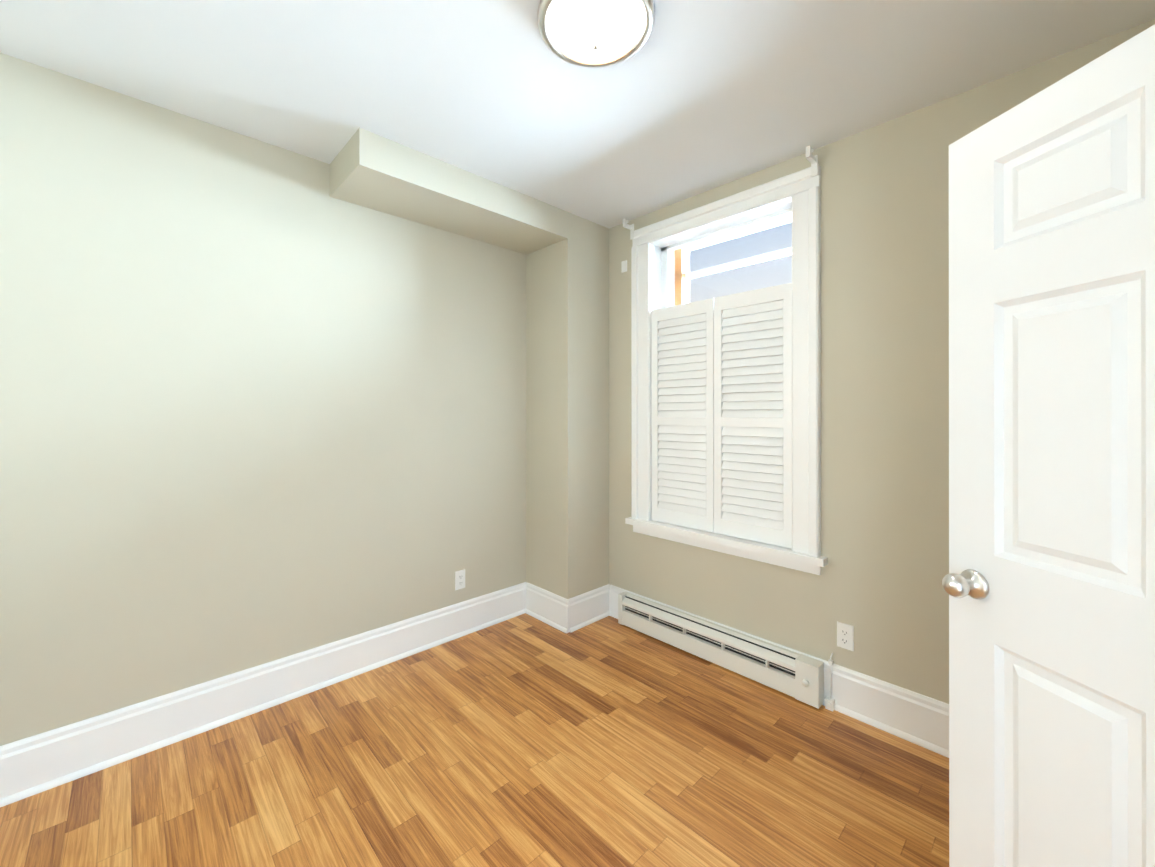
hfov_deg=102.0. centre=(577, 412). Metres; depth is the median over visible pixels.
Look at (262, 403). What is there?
wall
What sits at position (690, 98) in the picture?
ceiling
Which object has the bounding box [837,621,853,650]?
electrical outlet
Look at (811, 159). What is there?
curtain rod bracket
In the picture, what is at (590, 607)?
baseboard
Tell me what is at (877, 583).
wall
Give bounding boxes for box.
[825,653,834,711]
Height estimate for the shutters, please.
1.328 m
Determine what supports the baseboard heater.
attached to the wall at (877, 583)
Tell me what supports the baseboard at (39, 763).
attached to the wall at (262, 403)
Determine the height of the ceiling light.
0.100 m
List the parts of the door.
knob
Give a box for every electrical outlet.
[455,569,464,589]
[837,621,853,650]
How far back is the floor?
1.74 m
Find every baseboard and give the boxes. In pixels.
[0,583,523,806]
[524,582,571,632]
[572,584,611,631]
[608,585,948,757]
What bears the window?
in the wall at (877, 583)
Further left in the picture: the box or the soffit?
the soffit
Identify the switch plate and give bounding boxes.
[621,260,626,272]
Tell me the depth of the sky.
4.62 m
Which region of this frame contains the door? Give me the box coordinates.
[942,25,1154,866]
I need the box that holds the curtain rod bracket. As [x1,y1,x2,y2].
[623,145,817,239]
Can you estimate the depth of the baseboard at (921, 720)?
2.03 m
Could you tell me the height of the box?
0.248 m
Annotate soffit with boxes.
[330,127,567,254]
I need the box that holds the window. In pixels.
[625,164,827,574]
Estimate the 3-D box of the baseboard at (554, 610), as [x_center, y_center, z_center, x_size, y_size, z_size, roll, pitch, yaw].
[-0.198,1.271,3.063,0.029,0.200,0.424,0,0,-44]
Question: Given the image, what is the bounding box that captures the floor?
[0,613,948,866]
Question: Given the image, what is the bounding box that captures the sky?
[690,222,791,302]
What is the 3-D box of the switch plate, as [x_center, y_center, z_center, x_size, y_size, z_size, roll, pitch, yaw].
[0.310,-0.974,3.108,0.007,0.076,0.048,0,0,-44]
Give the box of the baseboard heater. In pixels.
[618,591,823,708]
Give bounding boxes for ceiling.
[0,0,1154,228]
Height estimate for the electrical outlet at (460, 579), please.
0.115 m
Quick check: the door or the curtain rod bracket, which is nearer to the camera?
the door
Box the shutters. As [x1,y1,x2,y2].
[650,283,791,548]
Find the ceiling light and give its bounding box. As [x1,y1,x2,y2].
[538,0,654,67]
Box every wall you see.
[0,53,525,745]
[609,19,1154,703]

